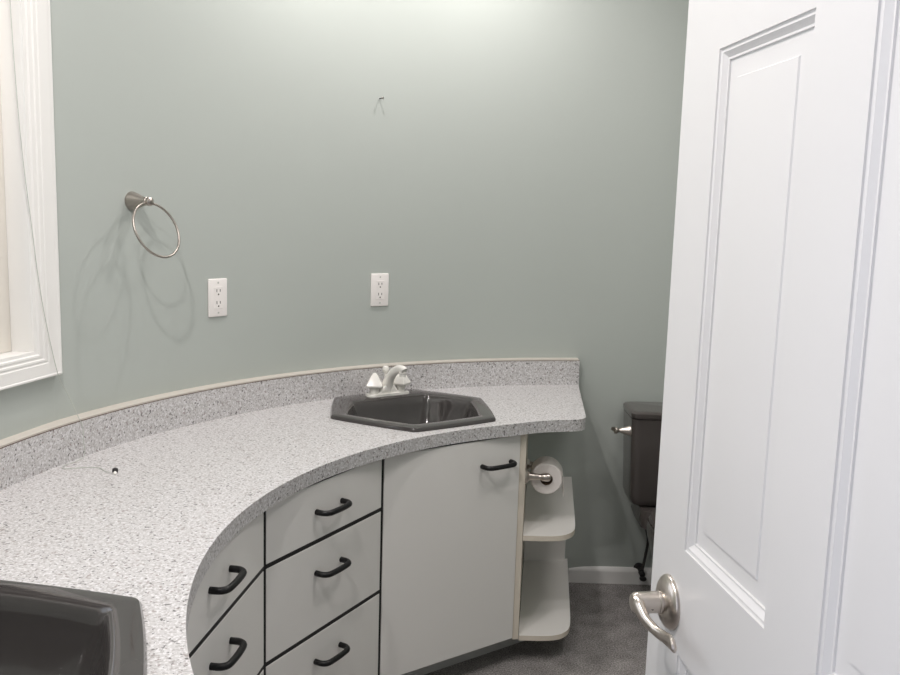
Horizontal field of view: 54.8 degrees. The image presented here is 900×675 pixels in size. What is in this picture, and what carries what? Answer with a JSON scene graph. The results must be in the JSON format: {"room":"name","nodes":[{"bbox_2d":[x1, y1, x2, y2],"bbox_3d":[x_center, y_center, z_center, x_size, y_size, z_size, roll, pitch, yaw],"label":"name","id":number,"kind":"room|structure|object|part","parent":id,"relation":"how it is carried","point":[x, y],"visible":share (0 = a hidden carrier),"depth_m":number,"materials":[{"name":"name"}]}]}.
{"room":"bathroom","nodes":[
{"label":"bathroom","id":0,"kind":"room"},
{"bbox_2d":[0,376,55,439],"bbox_3d":[-1.275,-0.041,1.281,0.140,2.695,1.943,3,8,11],"label":"wall","id":1,"kind":"structure","parent":0,"point":[28,406],"depth_m":2.15,"materials":[{"name":"green paint"}]},
{"bbox_2d":[0,0,62,390],"bbox_3d":[-1.178,-0.380,1.616,0.156,1.105,1.180,3,8,11],"label":"window","id":2,"kind":"structure","parent":1,"relation":"in","point":[26,356],"depth_m":2.12,"materials":[{"name":"white paint"}]},
{"bbox_3d":[-1.199,-0.364,1.627,0.053,0.932,0.980,3,8,11],"label":"sash","id":3,"kind":"part","parent":2,"relation":"part of","materials":[{"name":"plastic"}]},
{"bbox_3d":[-1.200,0.099,1.689,0.139,0.003,0.980,3,8,11],"label":"sill","id":4,"kind":"part","parent":2,"relation":"part of","materials":[{"name":"white paint"}]},
{"bbox_2d":[10,3,117,474],"bbox_3d":[-0.914,-0.372,2.113,0.212,1.420,0.178,2,8,0],"label":"cord","id":5,"kind":"object","parent":2,"relation":"hanging from","point":[114,470],"visible":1,"depth_m":2.13,"materials":[{"name":"plastic"}]},
{"bbox_2d":[0,361,579,490],"bbox_3d":[-0.608,0.258,2.451,0.621,0.098,3.066,7,10,35],"label":"backsplash","id":6,"kind":"structure","parent":1,"relation":"attached to","point":[20,461],"depth_m":2.80,"materials":[{"name":"laminate"}]},
{"bbox_2d":[50,0,688,576],"bbox_3d":[0.129,-0.264,3.168,3.109,2.695,0.722,-2,9,-26],"label":"wall","id":7,"kind":"structure","parent":0,"point":[512,180],"depth_m":3.15,"materials":[{"name":"green paint"}]},
{"bbox_2d":[125,191,179,257],"bbox_3d":[-0.847,-0.318,2.442,0.126,0.183,0.167,6,9,26],"label":"towel ring","id":8,"kind":"object","parent":7,"relation":"attached to","point":[134,201],"visible":1,"depth_m":2.43,"materials":[{"name":"metal"}]},
{"bbox_2d":[208,278,226,316],"bbox_3d":[-0.741,-0.127,2.770,0.009,0.122,0.074,8,10,36],"label":"wall outlet","id":9,"kind":"object","parent":7,"relation":"attached to","point":[217,288],"visible":1,"depth_m":2.77,"materials":[{"name":"white plastic"}]},
{"bbox_2d":[214,287,222,308],"bbox_3d":[-0.739,-0.127,2.769,0.002,0.070,0.035,8,10,36],"label":"receptacle","id":10,"kind":"object","parent":9,"relation":"attached to","point":[218,291],"depth_m":2.77,"materials":[{"name":"white plastic"}]},
{"bbox_2d":[370,273,388,306],"bbox_3d":[-0.261,-0.176,3.219,0.074,0.122,0.009,-3,10,-33],"label":"wall outlet","id":11,"kind":"object","parent":7,"relation":"attached to","point":[379,281],"visible":1,"depth_m":3.21,"materials":[{"name":"white plastic"}]},
{"bbox_2d":[376,280,383,299],"bbox_3d":[-0.259,-0.176,3.217,0.035,0.070,0.002,-3,10,-33],"label":"receptacle","id":12,"kind":"object","parent":11,"relation":"attached to","point":[379,283],"depth_m":3.22,"materials":[{"name":"white plastic"}]},
{"bbox_2d":[568,566,651,584],"bbox_3d":[1.045,1.017,3.676,1.090,0.071,0.014,2,8,0],"label":"baseboard","id":13,"kind":"structure","parent":7,"relation":"attached to","point":[585,574],"depth_m":3.67,"materials":[{"name":"white paint"}]},
{"bbox_2d":[634,563,646,580],"bbox_3d":[0.799,0.981,3.630,0.044,0.044,0.098,2,8,0],"label":"shutoff valve","id":14,"kind":"object","parent":7,"relation":"attached to","point":[638,566],"visible":0.94,"depth_m":3.61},
{"bbox_3d":[0.799,0.999,3.593,0.028,0.018,0.020,2,8,0],"label":"knob","id":15,"kind":"part","parent":14,"relation":"part of","materials":[{"name":"metal"}]},
{"bbox_2d":[424,583,650,674],"bbox_3d":[-0.041,1.363,1.454,4.400,0.060,5.300,2,8,0],"label":"floor","id":16,"kind":"structure","parent":0,"point":[605,636],"depth_m":3.12,"materials":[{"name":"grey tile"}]},
{"bbox_2d":[187,512,263,674],"bbox_3d":[-0.711,0.836,1.916,0.523,0.815,0.718,3,8,7],"label":"drawers","id":17,"kind":"object","parent":16,"relation":"on","point":[225,630],"visible":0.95,"depth_m":1.91,"materials":[{"name":"white laminate"}]},
{"bbox_3d":[-0.503,0.793,1.902,0.016,0.713,0.524,3,8,7],"label":"frame","id":18,"kind":"part","parent":17,"relation":"part of","materials":[{"name":"white laminate"}]},
{"bbox_3d":[-0.494,0.728,1.892,0.004,0.245,0.512,3,8,7],"label":"drawer","id":19,"kind":"part","parent":17,"relation":"part of","materials":[{"name":"white laminate"}]},
{"bbox_3d":[-0.465,0.514,1.839,0.048,0.016,0.128,3,8,7],"label":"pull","id":20,"kind":"part","parent":17,"relation":"part of","materials":[{"name":"black plastic"}]},
{"bbox_3d":[-0.470,0.679,1.862,0.048,0.016,0.128,3,8,7],"label":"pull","id":21,"kind":"part","parent":17,"relation":"part of","materials":[{"name":"black plastic"}]},
{"bbox_2d":[264,459,382,674],"bbox_3d":[-0.522,0.761,2.494,0.520,0.815,0.718,6,9,29],"label":"drawers","id":22,"kind":"object","parent":16,"relation":"on","point":[322,541],"visible":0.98,"depth_m":2.35,"materials":[{"name":"white laminate"}]},
{"bbox_3d":[-0.342,0.940,2.414,0.004,0.286,0.507,6,9,29],"label":"drawer","id":23,"kind":"part","parent":22,"relation":"part of","materials":[{"name":"white laminate"}]},
{"bbox_3d":[-0.334,0.665,2.376,0.004,0.245,0.507,6,9,29],"label":"drawer","id":24,"kind":"part","parent":22,"relation":"part of","materials":[{"name":"white laminate"}]},
{"bbox_3d":[-0.328,0.455,2.346,0.004,0.154,0.507,6,9,29],"label":"drawer","id":25,"kind":"part","parent":22,"relation":"part of","materials":[{"name":"white laminate"}]},
{"bbox_3d":[-0.319,0.875,2.393,0.048,0.016,0.128,6,9,29],"label":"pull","id":26,"kind":"part","parent":22,"relation":"part of","materials":[{"name":"black plastic"}]},
{"bbox_3d":[-0.311,0.626,2.358,0.048,0.016,0.128,6,9,29],"label":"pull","id":27,"kind":"part","parent":22,"relation":"part of","materials":[{"name":"black plastic"}]},
{"bbox_3d":[-0.306,0.458,2.335,0.048,0.016,0.128,6,9,29],"label":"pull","id":28,"kind":"part","parent":22,"relation":"part of","materials":[{"name":"black plastic"}]},
{"bbox_2d":[378,434,527,674],"bbox_3d":[0.021,0.696,3.054,1.097,0.820,0.546,-4,10,-35],"label":"base cabinet","id":29,"kind":"object","parent":16,"relation":"on","point":[452,518],"visible":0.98,"depth_m":2.76,"materials":[{"name":"white laminate"}]},
{"bbox_2d":[0,358,585,674],"bbox_3d":[-0.431,0.310,2.239,1.157,0.144,3.159,5,9,21],"label":"countertop","id":30,"kind":"structure","parent":29,"relation":"on","point":[196,466],"depth_m":2.24,"materials":[{"name":"laminate"}]},
{"bbox_2d":[0,580,146,674],"bbox_3d":[-0.720,0.540,1.246,0.539,0.160,0.629,-1,9,-20],"label":"sink","id":31,"kind":"object","parent":30,"relation":"in","point":[45,629],"visible":1,"depth_m":1.43,"materials":[{"name":"grey ceramic"}]},
{"bbox_2d":[365,365,410,397],"bbox_3d":[-0.224,0.148,3.125,0.155,0.123,0.171,2,8,3],"label":"faucet","id":32,"kind":"object","parent":30,"relation":"on","point":[396,376],"visible":1,"depth_m":3.11,"materials":[{"name":"white plastic"}]},
{"bbox_3d":[-0.271,0.188,3.117,0.038,0.029,0.038,-4,10,-34],"label":"handle","id":33,"kind":"part","parent":32,"relation":"part of","materials":[{"name":"white plastic"}]},
{"bbox_3d":[-0.270,0.153,3.112,0.058,0.053,0.058,1,8,-2],"label":"knob","id":34,"kind":"part","parent":32,"relation":"part of","materials":[{"name":"white plastic"}]},
{"bbox_3d":[-0.234,0.138,3.156,0.025,0.073,0.025,-4,10,-34],"label":"lift rod","id":35,"kind":"part","parent":32,"relation":"part of","materials":[{"name":"white plastic"}]},
{"bbox_3d":[-0.227,0.203,3.149,0.170,0.008,0.052,-4,10,-34],"label":"plate","id":36,"kind":"part","parent":32,"relation":"part of","materials":[{"name":"white plastic"}]},
{"bbox_3d":[-0.199,0.148,3.102,0.048,0.115,0.157,-4,10,-34],"label":"spout","id":37,"kind":"part","parent":32,"relation":"part of","materials":[{"name":"white plastic"}]},
{"bbox_3d":[-0.181,0.182,3.177,0.038,0.029,0.038,-4,10,-34],"label":"handle","id":38,"kind":"part","parent":32,"relation":"part of","materials":[{"name":"white plastic"}]},
{"bbox_3d":[-0.180,0.148,3.172,0.058,0.053,0.058,5,9,24],"label":"knob","id":39,"kind":"part","parent":32,"relation":"part of","materials":[{"name":"white plastic"}]},
{"bbox_2d":[330,389,495,431],"bbox_3d":[-0.130,0.315,2.977,0.602,0.160,0.539,-4,10,-34],"label":"sink","id":40,"kind":"object","parent":30,"relation":"in","point":[418,410],"visible":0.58,"depth_m":3.08,"materials":[{"name":"grey ceramic"}]},
{"bbox_3d":[0.163,0.413,2.801,0.134,0.016,0.048,-4,10,-35],"label":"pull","id":41,"kind":"part","parent":29,"relation":"part of","materials":[{"name":"black plastic"}]},
{"bbox_3d":[0.270,0.629,3.248,0.020,0.726,0.671,3,8,6],"label":"panel","id":42,"kind":"part","parent":29,"relation":"part of","materials":[{"name":"white wood"}]},
{"bbox_2d":[525,458,550,483],"bbox_3d":[0.309,0.468,3.043,0.088,0.052,0.188,3,8,6],"label":"toilet paper holder","id":43,"kind":"object","parent":29,"relation":"attached to","point":[546,477],"visible":0.68,"depth_m":2.97,"materials":[{"name":"silver metal"}]},
{"bbox_3d":[0.317,0.459,3.110,0.088,0.052,0.052,3,8,6],"label":"post","id":44,"kind":"part","parent":43,"relation":"part of","materials":[{"name":"silver metal"}]},
{"bbox_3d":[0.302,0.477,2.976,0.088,0.052,0.052,3,8,6],"label":"post","id":45,"kind":"part","parent":43,"relation":"part of","materials":[{"name":"silver metal"}]},
{"bbox_2d":[531,456,563,494],"bbox_3d":[0.341,0.484,3.042,0.116,0.115,0.102,3,8,6],"label":"toilet paper roll","id":46,"kind":"object","parent":43,"relation":"hanging from","point":[544,464],"visible":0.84,"depth_m":3.00,"materials":[{"name":"paper"}]},
{"bbox_2d":[519,477,574,640],"bbox_3d":[0.366,0.852,3.299,0.185,0.463,0.718,3,8,6],"label":"corner shelf","id":47,"kind":"object","parent":16,"relation":"on","point":[549,519],"visible":0.97,"depth_m":3.24,"materials":[{"name":"white laminate"}]},
{"bbox_3d":[0.399,0.764,3.612,0.177,0.339,0.013,0,8,-10],"label":"panel","id":48,"kind":"part","parent":47,"relation":"part of","materials":[{"name":"white laminate"}]},
{"bbox_2d":[611,401,662,569],"bbox_3d":[0.892,0.705,3.266,0.544,0.793,0.700,2,8,0],"label":"toilet","id":49,"kind":"object","parent":16,"relation":"on","point":[642,422],"visible":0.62,"depth_m":3.39,"materials":[{"name":"brown ceramic"}]},
{"bbox_3d":[0.679,0.365,3.406,0.074,0.043,0.043,2,8,0],"label":"flush lever","id":50,"kind":"part","parent":49,"relation":"part of","materials":[{"name":"silver metal"}]},
{"bbox_3d":[0.934,0.487,3.483,0.465,0.357,0.206,2,8,0],"label":"tank","id":51,"kind":"part","parent":49,"relation":"part of","materials":[{"name":"brown ceramic"}]},
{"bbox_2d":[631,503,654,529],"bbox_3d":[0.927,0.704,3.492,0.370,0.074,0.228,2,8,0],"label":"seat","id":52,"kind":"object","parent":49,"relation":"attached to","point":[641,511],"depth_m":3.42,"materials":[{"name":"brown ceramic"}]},
{"bbox_3d":[0.940,0.295,3.453,0.472,0.030,0.216,2,8,0],"label":"tank lid","id":53,"kind":"part","parent":49,"relation":"part of","materials":[{"name":"brown ceramic"}]},
{"bbox_3d":[0.921,0.907,3.259,0.380,0.397,0.600,2,8,0],"label":"bowl","id":54,"kind":"part","parent":49,"relation":"part of","materials":[{"name":"brown ceramic"}]},
{"bbox_3d":[0.927,0.708,3.168,0.384,0.022,0.505,2,8,0],"label":"seat","id":55,"kind":"part","parent":49,"relation":"part of","materials":[{"name":"brown wood"}]},
{"bbox_3d":[0.928,0.686,3.165,0.382,0.022,0.503,2,8,0],"label":"seat lid","id":56,"kind":"part","parent":49,"relation":"part of","materials":[{"name":"black plastic"}]},
{"bbox_3d":[0.130,0.114,0.480,3.254,2.695,0.120,2,8,0],"label":"wall","id":57,"kind":"structure","parent":0,"visible":0},
{"bbox_2d":[629,0,899,674],"bbox_3d":[0.385,0.310,1.010,0.101,2.150,0.882,1,8,-7],"label":"door","id":58,"kind":"structure","parent":57,"relation":"in","point":[776,550],"depth_m":1.05,"materials":[{"name":"white paint"}]},
{"bbox_3d":[0.311,0.436,1.319,0.027,0.040,0.144,0,8,-12],"label":"lever","id":59,"kind":"part","parent":58,"relation":"part of","materials":[{"name":"silver metal"}]},
{"bbox_3d":[0.343,0.422,1.385,0.016,0.087,0.087,1,8,-7],"label":"handle","id":60,"kind":"part","parent":58,"relation":"part of","materials":[{"name":"silver metal"}]}
]}

